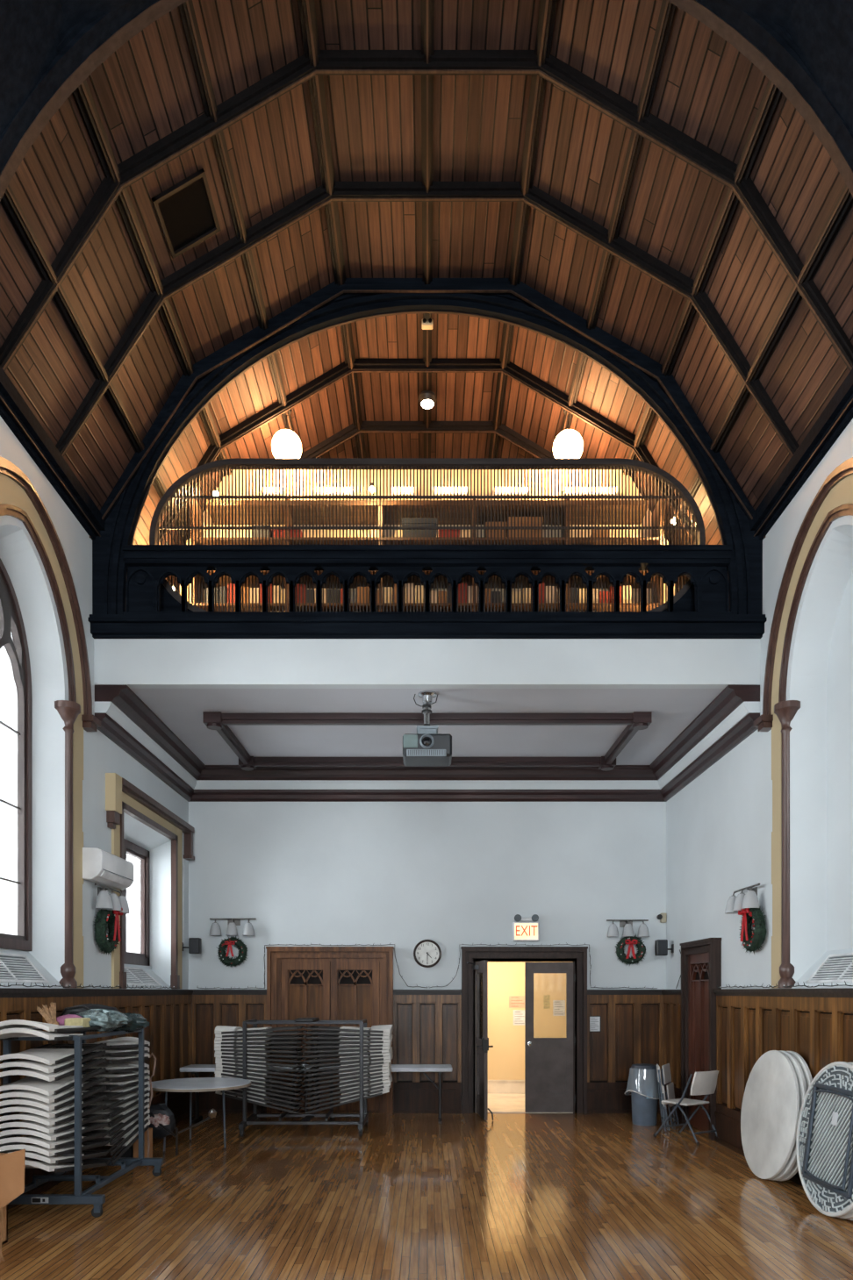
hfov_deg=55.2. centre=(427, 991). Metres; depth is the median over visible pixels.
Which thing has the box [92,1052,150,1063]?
folding chair
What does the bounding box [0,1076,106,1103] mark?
folding chair
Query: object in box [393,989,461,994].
trim
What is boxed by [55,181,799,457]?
trim
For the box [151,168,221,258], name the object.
access hatch
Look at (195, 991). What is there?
trim
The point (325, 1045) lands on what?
folding chair
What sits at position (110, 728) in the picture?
trim
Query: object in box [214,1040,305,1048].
folding chair
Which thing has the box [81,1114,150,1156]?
folding chair
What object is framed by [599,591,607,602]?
book
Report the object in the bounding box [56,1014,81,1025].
cloth
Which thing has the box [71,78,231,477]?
trim
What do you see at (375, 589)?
book
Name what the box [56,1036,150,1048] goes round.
folding chair
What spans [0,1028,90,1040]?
folding chair
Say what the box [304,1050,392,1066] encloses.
folding chair
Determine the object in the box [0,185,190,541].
trim
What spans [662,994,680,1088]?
trim
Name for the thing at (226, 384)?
trim
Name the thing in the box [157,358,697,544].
trim
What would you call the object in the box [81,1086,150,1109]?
folding chair
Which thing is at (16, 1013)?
trim
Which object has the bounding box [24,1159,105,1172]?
folding chair
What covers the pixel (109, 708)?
trim
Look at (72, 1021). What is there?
packet
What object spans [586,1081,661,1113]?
trim
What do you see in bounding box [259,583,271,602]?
book
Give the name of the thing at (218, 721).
trim
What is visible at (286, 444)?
globe pendant lamp
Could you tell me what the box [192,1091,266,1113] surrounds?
trim
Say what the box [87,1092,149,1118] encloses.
folding chair
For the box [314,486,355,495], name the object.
lamp
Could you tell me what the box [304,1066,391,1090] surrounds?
folding chair
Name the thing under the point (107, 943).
wreath
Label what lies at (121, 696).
trim
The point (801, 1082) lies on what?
folding table
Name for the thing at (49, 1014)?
brush
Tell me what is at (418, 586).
book
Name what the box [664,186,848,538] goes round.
trim
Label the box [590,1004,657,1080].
wall panel
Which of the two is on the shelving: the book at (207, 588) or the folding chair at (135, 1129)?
the book at (207, 588)
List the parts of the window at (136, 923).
pane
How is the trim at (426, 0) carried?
attached to the trim at (423, 3)
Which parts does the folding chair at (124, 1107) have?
seat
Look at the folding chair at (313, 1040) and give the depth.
9.99 m
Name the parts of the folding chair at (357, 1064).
frame, seat, backrest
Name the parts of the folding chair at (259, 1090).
seat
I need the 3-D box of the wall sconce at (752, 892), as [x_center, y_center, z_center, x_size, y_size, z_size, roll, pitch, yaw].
[3.341,-0.975,8.620,0.215,0.250,0.660,0,0,0]
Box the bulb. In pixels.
[663,514,674,533]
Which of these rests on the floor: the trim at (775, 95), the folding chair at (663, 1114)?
the folding chair at (663, 1114)
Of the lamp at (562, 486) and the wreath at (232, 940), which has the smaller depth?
the lamp at (562, 486)
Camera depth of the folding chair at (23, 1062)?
6.03 m
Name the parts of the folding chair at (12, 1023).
backrest, seat, frame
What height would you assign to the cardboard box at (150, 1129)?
0.340 m
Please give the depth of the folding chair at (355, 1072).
9.98 m
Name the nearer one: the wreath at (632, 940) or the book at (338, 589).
the book at (338, 589)
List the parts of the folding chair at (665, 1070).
leg, backrest, leg, seat, leg, leg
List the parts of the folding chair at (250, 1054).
backrest, seat, frame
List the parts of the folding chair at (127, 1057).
seat, backrest, frame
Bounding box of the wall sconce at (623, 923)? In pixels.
[606,919,649,936]
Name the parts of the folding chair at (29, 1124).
backrest, seat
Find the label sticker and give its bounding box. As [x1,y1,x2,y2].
[31,1197,48,1202]
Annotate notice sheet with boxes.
[508,995,524,1008]
[513,1009,524,1025]
[543,994,550,1008]
[552,1000,564,1015]
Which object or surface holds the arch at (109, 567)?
attached to the wall at (718, 825)
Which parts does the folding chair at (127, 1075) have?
seat, backrest, frame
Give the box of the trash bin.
[624,1063,662,1126]
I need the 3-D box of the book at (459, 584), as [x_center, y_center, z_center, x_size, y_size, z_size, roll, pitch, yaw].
[0.400,-4.677,9.730,0.135,0.264,0.260,0,0,0]
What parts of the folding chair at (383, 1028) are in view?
seat, backrest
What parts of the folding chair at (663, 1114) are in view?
backrest, leg, leg, seat, leg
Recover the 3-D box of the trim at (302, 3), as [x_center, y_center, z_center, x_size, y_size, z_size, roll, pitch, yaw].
[-0.893,-7.270,3.145,0.129,0.111,17.290,0,0,0]
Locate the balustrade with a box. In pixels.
[122,544,731,614]
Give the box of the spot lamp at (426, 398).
[418,390,436,409]
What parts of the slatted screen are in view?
solid corner panel, cross rail, cross rail, solid corner panel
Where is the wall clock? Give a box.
[413,939,441,967]
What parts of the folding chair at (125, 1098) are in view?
seat, frame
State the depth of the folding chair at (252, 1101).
9.98 m
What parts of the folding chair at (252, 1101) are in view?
backrest, seat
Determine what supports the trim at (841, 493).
attached to the wall at (718, 825)
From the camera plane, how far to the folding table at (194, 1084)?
8.99 m
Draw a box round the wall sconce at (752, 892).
[724,883,759,914]
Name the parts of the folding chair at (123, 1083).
seat, backrest, frame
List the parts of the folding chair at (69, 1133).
backrest, seat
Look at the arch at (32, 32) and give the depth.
5.17 m
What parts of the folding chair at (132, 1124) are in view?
seat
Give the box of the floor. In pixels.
[0,1093,852,1279]
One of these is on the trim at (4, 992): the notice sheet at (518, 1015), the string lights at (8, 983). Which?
the string lights at (8, 983)
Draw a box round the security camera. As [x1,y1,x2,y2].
[656,912,666,922]
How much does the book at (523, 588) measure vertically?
0.205 m
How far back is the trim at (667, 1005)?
11.28 m
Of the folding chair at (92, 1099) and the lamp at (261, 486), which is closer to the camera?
the folding chair at (92, 1099)
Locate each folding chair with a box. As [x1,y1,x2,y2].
[0,1019,100,1032]
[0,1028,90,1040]
[0,1043,107,1065]
[0,1050,105,1073]
[0,1058,106,1081]
[0,1067,106,1095]
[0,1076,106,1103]
[0,1086,106,1110]
[0,1094,106,1118]
[0,1104,106,1126]
[0,1114,106,1133]
[0,1122,107,1141]
[0,1132,106,1149]
[0,1141,106,1157]
[7,1151,107,1164]
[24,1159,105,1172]
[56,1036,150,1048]
[64,1119,150,1166]
[81,1069,149,1082]
[81,1075,149,1091]
[81,1080,149,1101]
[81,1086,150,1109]
[81,1103,149,1137]
[81,1108,149,1146]
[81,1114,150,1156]
[83,1046,149,1056]
[83,1097,149,1128]
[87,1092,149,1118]
[89,1060,149,1072]
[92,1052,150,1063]
[214,1025,306,1034]
[214,1029,307,1037]
[214,1033,306,1041]
[214,1037,305,1044]
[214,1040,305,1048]
[214,1044,305,1052]
[214,1048,306,1058]
[214,1051,305,1062]
[214,1058,306,1072]
[214,1067,305,1086]
[214,1073,305,1090]
[214,1076,304,1094]
[215,1055,307,1066]
[215,1062,307,1076]
[215,1066,306,1081]
[215,1090,304,1114]
[218,1088,303,1108]
[227,1088,304,1104]
[240,1086,305,1100]
[302,1033,391,1039]
[302,1044,391,1058]
[303,1029,392,1036]
[303,1038,392,1048]
[303,1042,391,1052]
[303,1046,392,1062]
[303,1061,391,1080]
[303,1062,390,1076]
[304,1024,393,1032]
[304,1034,393,1044]
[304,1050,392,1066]
[304,1063,391,1086]
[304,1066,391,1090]
[304,1072,391,1094]
[305,1054,393,1072]
[305,1072,391,1100]
[305,1085,390,1108]
[306,1076,392,1104]
[306,1086,390,1113]
[653,1070,718,1144]
[655,1063,669,1131]
[660,1063,679,1129]
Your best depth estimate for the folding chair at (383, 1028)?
10.00 m
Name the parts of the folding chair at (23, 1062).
backrest, seat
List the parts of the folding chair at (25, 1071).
backrest, seat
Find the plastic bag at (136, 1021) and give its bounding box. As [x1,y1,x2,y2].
[113,1012,149,1031]
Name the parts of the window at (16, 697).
pane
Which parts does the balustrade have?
rail, pierced panel, rail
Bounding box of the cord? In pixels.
[146,1052,156,1158]
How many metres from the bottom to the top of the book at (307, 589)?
0.190 m
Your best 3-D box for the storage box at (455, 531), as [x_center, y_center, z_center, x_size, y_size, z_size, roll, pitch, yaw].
[0.259,-5.387,9.730,0.251,0.144,0.272,0,0,0]
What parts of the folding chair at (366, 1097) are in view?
frame, seat, backrest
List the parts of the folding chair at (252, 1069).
backrest, seat, frame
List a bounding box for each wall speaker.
[182,937,201,953]
[654,939,673,955]
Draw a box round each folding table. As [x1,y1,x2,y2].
[148,1077,250,1152]
[178,1064,313,1123]
[318,1064,452,1123]
[740,1050,799,1179]
[768,1050,807,1180]
[776,1051,812,1180]
[795,1061,852,1216]
[836,1062,852,1219]
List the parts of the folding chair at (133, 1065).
seat, backrest, frame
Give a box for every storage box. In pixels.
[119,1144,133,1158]
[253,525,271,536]
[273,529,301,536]
[401,517,436,536]
[438,529,459,536]
[485,522,506,536]
[506,516,543,536]
[590,529,607,536]
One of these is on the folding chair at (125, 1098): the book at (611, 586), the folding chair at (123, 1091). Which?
the folding chair at (123, 1091)
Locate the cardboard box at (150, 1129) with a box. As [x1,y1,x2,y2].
[133,1127,152,1158]
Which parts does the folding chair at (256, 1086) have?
seat, frame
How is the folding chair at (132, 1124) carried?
on the folding chair at (135, 1129)
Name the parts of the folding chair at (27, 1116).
backrest, seat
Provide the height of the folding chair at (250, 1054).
0.141 m
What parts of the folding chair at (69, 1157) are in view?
backrest, seat, frame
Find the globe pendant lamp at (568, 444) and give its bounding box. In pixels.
[552,409,583,458]
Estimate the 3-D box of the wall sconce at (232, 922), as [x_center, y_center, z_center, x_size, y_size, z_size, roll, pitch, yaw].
[-2.790,-0.925,11.681,0.660,0.250,0.215,0,0,0]
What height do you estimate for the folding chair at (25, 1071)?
0.094 m
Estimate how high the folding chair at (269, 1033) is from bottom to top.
0.094 m
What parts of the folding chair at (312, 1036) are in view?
seat, backrest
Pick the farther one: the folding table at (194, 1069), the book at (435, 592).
the folding table at (194, 1069)
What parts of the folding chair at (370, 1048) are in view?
frame, seat, backrest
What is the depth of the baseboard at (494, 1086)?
13.98 m
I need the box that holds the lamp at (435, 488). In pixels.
[431,486,469,495]
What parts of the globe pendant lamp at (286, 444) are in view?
globe, stem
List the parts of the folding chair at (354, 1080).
frame, seat, backrest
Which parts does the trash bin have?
lid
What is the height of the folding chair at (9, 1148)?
0.198 m
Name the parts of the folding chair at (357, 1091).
frame, seat, backrest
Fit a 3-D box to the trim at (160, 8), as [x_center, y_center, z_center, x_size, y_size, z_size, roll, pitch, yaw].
[0.000,-5.140,5.450,6.380,3.980,0.080,0,0,0]
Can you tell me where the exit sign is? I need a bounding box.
[512,922,539,941]
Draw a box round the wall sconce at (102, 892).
[94,883,129,914]
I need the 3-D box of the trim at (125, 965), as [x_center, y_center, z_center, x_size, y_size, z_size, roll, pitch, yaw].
[-3.795,-0.320,10.100,0.110,0.040,2.000,0,0,0]
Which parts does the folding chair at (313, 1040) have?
frame, seat, backrest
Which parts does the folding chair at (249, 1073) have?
backrest, seat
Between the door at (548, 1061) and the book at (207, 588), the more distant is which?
the door at (548, 1061)
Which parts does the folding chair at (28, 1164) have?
backrest, seat, frame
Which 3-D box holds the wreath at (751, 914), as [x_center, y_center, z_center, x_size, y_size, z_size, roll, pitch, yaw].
[3.359,-0.650,8.480,0.159,0.552,0.554,0,0,0]
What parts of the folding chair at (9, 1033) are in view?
backrest, frame, seat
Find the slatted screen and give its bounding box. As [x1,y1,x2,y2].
[149,458,705,611]
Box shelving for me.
[179,469,674,611]
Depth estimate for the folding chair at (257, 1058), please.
9.98 m
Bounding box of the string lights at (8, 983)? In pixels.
[0,982,176,988]
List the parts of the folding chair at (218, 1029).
backrest, seat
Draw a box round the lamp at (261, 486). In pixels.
[260,486,285,495]
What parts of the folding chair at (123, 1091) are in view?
seat, backrest, frame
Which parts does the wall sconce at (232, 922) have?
lamp shade, lamp shade, wall plate, lamp shade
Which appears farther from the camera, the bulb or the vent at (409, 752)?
the bulb
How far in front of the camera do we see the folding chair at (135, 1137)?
7.42 m
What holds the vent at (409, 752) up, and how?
attached to the ceiling projector
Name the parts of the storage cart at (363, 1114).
post, rail, post, rail, rail, clamp plate, rail, rail, post, post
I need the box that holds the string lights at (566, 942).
[429,942,657,988]
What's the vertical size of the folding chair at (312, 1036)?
0.100 m
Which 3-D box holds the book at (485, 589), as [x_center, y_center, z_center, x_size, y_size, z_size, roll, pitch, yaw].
[0.683,-4.642,9.730,0.123,0.195,0.260,0,0,0]
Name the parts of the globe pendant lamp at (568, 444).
stem, globe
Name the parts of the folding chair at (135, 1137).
frame, seat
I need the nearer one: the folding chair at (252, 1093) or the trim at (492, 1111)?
the folding chair at (252, 1093)
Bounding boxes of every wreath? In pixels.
[92,904,123,955]
[215,935,248,966]
[614,934,646,965]
[737,903,765,954]
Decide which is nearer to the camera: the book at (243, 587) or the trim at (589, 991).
the book at (243, 587)
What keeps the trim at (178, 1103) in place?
attached to the wall at (19, 555)
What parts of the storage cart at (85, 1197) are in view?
post, rail, rail, rail, post, post, rail, rail, post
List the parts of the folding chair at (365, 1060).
frame, seat, backrest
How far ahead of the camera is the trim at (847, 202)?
6.74 m
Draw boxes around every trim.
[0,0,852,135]
[0,0,852,174]
[0,0,852,200]
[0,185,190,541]
[0,364,104,539]
[0,395,100,536]
[0,456,100,731]
[0,473,83,988]
[0,987,193,997]
[0,994,192,1144]
[2,69,851,370]
[6,186,190,538]
[7,1003,186,1097]
[7,1091,193,1208]
[54,700,80,987]
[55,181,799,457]
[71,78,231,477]
[87,614,766,638]
[89,289,765,538]
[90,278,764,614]
[94,684,759,779]
[94,701,759,789]
[94,712,759,801]
[106,777,194,988]
[123,964,151,969]
[125,310,729,582]
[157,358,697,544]
[176,421,678,593]
[178,0,301,469]
[192,989,266,994]
[192,994,266,1077]
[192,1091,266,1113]
[196,1003,264,1028]
[202,711,651,771]
[265,946,393,1113]
[297,0,366,469]
[297,430,557,469]
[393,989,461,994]
[393,994,461,1082]
[393,1081,461,1113]
[397,1003,457,1081]
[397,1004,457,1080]
[420,0,434,469]
[426,0,428,458]
[460,946,587,1113]
[472,958,576,1113]
[475,1109,572,1113]
[487,0,557,469]
[552,0,676,469]
[586,989,662,994]
[586,994,662,1082]
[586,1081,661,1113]
[589,1003,657,1081]
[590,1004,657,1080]
[622,78,782,477]
[661,989,680,994]
[661,1083,680,1122]
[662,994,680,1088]
[664,185,852,541]
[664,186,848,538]
[666,1005,675,1084]
[679,937,721,1140]
[713,987,852,997]
[714,1103,801,1186]
[715,995,852,1112]
[722,1007,852,1110]
[750,367,852,539]
[753,398,852,536]
[753,457,852,731]
[771,473,852,988]
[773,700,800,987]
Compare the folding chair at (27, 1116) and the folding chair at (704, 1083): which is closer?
the folding chair at (27, 1116)
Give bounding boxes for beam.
[0,50,852,371]
[93,638,760,688]
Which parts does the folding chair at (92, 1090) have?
backrest, seat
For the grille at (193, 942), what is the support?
attached to the wall speaker at (195, 944)
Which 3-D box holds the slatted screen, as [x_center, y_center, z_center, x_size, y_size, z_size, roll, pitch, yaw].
[0.000,-4.710,8.720,6.240,1.920,0.080,0,0,0]
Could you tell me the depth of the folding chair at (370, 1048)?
9.98 m
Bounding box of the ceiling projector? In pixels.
[402,690,451,765]
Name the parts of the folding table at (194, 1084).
leg, leg, leg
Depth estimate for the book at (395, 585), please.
9.60 m
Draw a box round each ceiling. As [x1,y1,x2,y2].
[0,0,852,589]
[130,688,723,765]
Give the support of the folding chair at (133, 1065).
on the folding chair at (127, 1075)
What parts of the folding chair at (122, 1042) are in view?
frame, seat, backrest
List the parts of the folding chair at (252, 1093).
seat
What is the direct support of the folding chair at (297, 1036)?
on the folding chair at (296, 1040)
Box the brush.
[36,1001,58,1024]
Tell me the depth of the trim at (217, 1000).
11.72 m
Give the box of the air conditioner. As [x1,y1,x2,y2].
[82,847,134,890]
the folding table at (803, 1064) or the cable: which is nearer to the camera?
the folding table at (803, 1064)
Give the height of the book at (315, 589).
0.200 m
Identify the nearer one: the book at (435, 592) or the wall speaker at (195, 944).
the book at (435, 592)
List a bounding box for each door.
[281,961,379,1112]
[466,960,575,1120]
[687,951,708,1134]
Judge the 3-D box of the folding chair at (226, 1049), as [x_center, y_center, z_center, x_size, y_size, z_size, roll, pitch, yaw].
[-2.090,0.694,10.215,1.080,0.099,0.484,1,0,0]
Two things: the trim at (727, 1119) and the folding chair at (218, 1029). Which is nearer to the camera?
the trim at (727, 1119)
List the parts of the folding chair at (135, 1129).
seat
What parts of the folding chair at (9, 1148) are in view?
backrest, seat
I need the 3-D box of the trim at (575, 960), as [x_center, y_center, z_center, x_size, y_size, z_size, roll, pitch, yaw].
[1.410,0.640,11.835,1.500,2.220,0.210,0,0,0]
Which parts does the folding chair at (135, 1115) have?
seat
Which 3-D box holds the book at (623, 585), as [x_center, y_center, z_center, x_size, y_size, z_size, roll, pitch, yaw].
[2.345,-4.661,9.730,0.110,0.232,0.260,0,0,0]
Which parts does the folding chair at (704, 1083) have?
leg, seat, leg, leg, backrest, leg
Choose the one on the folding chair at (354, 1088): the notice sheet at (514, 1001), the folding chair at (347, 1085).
the folding chair at (347, 1085)
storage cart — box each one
[2,1028,163,1217]
[238,1017,368,1137]
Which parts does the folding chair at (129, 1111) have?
seat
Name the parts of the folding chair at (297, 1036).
backrest, seat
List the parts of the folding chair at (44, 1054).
backrest, seat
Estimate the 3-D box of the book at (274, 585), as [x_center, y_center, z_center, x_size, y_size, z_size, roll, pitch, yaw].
[-1.773,-4.661,9.730,0.092,0.232,0.260,0,0,0]
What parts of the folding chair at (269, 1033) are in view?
backrest, seat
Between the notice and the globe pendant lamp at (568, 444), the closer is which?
the globe pendant lamp at (568, 444)
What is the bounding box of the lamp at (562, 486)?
[562,486,617,495]
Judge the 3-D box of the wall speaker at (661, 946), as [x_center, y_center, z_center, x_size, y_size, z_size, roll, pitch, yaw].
[3.330,-0.613,11.458,0.240,0.220,0.124,0,0,0]
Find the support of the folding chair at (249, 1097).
on the folding chair at (252, 1101)
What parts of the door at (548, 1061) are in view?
glass, lock lever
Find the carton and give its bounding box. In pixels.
[0,1148,25,1245]
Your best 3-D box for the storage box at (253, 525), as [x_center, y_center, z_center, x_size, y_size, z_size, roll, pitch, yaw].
[-1.951,-5.399,9.730,0.211,0.169,0.272,0,0,0]
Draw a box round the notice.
[589,1015,600,1031]
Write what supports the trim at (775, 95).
attached to the ceiling at (147, 89)
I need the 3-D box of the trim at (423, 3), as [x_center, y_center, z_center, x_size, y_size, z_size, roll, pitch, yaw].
[0.000,-7.275,3.145,0.100,0.070,17.290,0,0,0]
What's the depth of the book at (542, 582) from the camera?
9.60 m
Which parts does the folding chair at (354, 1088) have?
frame, seat, backrest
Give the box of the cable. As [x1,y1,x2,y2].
[182,858,183,942]
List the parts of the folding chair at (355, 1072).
frame, seat, backrest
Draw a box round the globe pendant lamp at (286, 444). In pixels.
[271,409,301,458]
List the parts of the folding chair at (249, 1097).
seat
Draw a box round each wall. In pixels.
[0,415,188,989]
[188,801,665,989]
[475,962,565,1079]
[665,418,852,989]
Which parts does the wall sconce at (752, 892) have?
lamp shade, arm, lamp shade, arm, lamp shade, bulb, arm, wall plate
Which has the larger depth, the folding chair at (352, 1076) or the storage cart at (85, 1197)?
the folding chair at (352, 1076)
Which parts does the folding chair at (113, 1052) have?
seat, backrest, frame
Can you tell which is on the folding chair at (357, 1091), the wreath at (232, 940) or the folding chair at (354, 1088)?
the folding chair at (354, 1088)
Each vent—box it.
[0,952,49,983]
[123,966,161,986]
[406,749,446,756]
[805,952,852,983]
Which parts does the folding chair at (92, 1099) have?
backrest, seat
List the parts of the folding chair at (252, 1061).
backrest, seat, frame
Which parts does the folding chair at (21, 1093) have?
backrest, seat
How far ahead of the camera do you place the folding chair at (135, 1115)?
7.48 m
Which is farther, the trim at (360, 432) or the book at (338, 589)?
the trim at (360, 432)
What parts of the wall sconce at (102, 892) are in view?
wall plate, arm, lamp shade, bulb, arm, lamp shade, lamp shade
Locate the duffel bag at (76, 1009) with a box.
[59,1003,119,1015]
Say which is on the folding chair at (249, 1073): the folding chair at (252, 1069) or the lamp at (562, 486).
the folding chair at (252, 1069)
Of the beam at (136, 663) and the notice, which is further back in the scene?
the notice
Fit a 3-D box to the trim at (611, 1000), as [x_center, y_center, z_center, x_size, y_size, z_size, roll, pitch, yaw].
[2.837,0.720,11.751,1.105,1.340,0.054,0,0,0]
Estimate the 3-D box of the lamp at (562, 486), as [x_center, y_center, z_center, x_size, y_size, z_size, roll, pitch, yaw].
[1.972,-6.064,9.895,0.696,0.060,0.120,0,0,0]
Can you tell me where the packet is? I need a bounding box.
[64,1017,90,1027]
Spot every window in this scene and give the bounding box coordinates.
[0,557,32,951]
[123,838,150,965]
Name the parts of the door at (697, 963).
panel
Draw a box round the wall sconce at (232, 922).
[209,918,256,936]
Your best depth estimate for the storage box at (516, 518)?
9.60 m
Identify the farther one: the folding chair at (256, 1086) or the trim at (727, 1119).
the folding chair at (256, 1086)
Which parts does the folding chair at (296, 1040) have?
backrest, seat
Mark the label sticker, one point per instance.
(33, 1199)
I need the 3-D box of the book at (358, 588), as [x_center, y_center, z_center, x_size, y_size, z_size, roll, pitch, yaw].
[-0.756,-4.655,9.730,0.136,0.220,0.260,0,0,0]
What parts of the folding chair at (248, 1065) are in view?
backrest, seat, frame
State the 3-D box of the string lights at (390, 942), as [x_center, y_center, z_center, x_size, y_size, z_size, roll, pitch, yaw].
[-1.653,-0.366,11.681,3.312,0.662,0.102,0,0,0]
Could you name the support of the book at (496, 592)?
on the shelving
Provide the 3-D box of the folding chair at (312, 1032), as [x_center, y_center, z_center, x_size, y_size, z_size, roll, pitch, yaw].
[-0.978,0.489,10.222,1.080,0.099,0.484,2,0,0]
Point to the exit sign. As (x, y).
(521, 931)
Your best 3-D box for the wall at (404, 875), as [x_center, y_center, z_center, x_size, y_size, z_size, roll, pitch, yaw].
[0.000,-0.725,11.865,6.900,4.950,0.150,0,0,0]
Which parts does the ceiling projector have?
panel, ceiling plate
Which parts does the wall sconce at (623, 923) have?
lamp shade, wall plate, lamp shade, lamp shade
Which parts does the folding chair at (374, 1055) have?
frame, seat, backrest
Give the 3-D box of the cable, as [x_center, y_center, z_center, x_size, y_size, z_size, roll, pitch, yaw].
[-3.439,-1.270,11.500,0.011,1.200,0.011,0,0,0]
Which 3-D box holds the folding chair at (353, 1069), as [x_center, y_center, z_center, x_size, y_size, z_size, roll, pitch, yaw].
[-0.986,0.932,10.219,1.066,0.227,0.484,0,0,0]
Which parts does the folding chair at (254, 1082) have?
backrest, seat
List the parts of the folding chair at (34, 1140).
backrest, seat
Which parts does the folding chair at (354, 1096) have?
seat, backrest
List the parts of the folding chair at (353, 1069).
seat, backrest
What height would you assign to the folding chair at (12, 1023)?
0.099 m
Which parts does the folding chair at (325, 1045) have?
frame, seat, backrest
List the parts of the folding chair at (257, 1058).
backrest, seat, frame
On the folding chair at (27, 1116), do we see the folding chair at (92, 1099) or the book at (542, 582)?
the folding chair at (92, 1099)
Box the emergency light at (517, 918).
[514,914,538,921]
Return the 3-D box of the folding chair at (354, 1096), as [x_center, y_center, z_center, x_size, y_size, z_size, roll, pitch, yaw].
[-0.976,1.275,10.214,1.039,0.347,0.484,0,0,0]
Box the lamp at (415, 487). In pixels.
[391,486,416,495]
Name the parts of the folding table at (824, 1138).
leg frame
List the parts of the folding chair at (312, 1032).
seat, backrest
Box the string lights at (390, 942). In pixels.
[199,942,427,988]
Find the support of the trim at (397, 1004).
attached to the wall at (404, 875)
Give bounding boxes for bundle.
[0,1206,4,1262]
[76,1008,128,1031]
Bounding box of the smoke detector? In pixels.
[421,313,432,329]
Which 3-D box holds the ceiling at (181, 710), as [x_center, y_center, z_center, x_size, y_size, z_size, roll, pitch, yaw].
[0.000,-3.205,10.180,6.900,0.050,3.220,0,0,0]
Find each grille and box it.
[189,938,198,952]
[657,940,666,954]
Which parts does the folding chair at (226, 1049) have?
backrest, seat, frame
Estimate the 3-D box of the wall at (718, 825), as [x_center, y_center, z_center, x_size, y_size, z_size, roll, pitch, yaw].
[3.610,-1.525,3.195,0.320,6.550,17.390,0,0,0]
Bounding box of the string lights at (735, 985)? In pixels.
[716,980,852,987]
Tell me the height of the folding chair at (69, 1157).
0.232 m
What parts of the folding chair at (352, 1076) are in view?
frame, seat, backrest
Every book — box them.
[206,587,218,602]
[220,586,228,602]
[229,583,235,602]
[243,586,248,602]
[250,587,258,602]
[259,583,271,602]
[273,585,281,602]
[283,589,285,602]
[294,584,305,602]
[307,589,314,602]
[314,588,325,602]
[327,588,339,602]
[340,588,342,602]
[357,586,369,602]
[375,589,378,602]
[384,586,393,602]
[393,583,405,602]
[405,583,414,602]
[414,585,422,602]
[431,591,436,602]
[437,591,446,602]
[448,585,450,602]
[457,582,466,602]
[468,586,479,602]
[485,588,490,602]
[492,591,500,602]
[512,591,520,602]
[522,587,530,602]
[538,582,543,602]
[545,586,556,602]
[569,587,577,602]
[579,588,584,602]
[593,588,597,602]
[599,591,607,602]
[609,586,621,602]
[622,585,630,602]
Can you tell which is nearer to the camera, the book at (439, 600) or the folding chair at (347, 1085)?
the book at (439, 600)
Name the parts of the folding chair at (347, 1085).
frame, seat, backrest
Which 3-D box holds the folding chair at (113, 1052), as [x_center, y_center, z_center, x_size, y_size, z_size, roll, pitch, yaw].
[-2.978,0.558,7.561,0.484,0.094,1.083,0,0,0]
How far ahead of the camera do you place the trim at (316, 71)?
6.38 m
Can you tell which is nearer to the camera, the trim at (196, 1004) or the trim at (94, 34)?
the trim at (94, 34)
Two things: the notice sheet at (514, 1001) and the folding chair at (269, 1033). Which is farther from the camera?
the notice sheet at (514, 1001)
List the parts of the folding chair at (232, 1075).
backrest, seat, frame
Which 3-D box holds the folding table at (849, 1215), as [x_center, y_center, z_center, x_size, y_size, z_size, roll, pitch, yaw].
[3.232,1.146,6.320,0.188,1.192,1.200,0,0,0]
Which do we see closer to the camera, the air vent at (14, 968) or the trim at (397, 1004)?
the air vent at (14, 968)
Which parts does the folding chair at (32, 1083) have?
backrest, seat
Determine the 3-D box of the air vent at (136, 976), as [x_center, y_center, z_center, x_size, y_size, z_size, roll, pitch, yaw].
[-3.615,-0.186,10.100,0.264,0.236,1.200,0,0,0]
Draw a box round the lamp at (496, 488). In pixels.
[492,486,529,495]
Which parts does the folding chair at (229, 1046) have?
backrest, seat, frame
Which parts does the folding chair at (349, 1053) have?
frame, seat, backrest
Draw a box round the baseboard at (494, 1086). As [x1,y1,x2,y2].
[475,1079,524,1093]
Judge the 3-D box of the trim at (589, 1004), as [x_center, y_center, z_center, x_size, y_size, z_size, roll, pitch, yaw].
[2.837,0.750,11.784,1.105,1.400,0.012,0,0,0]

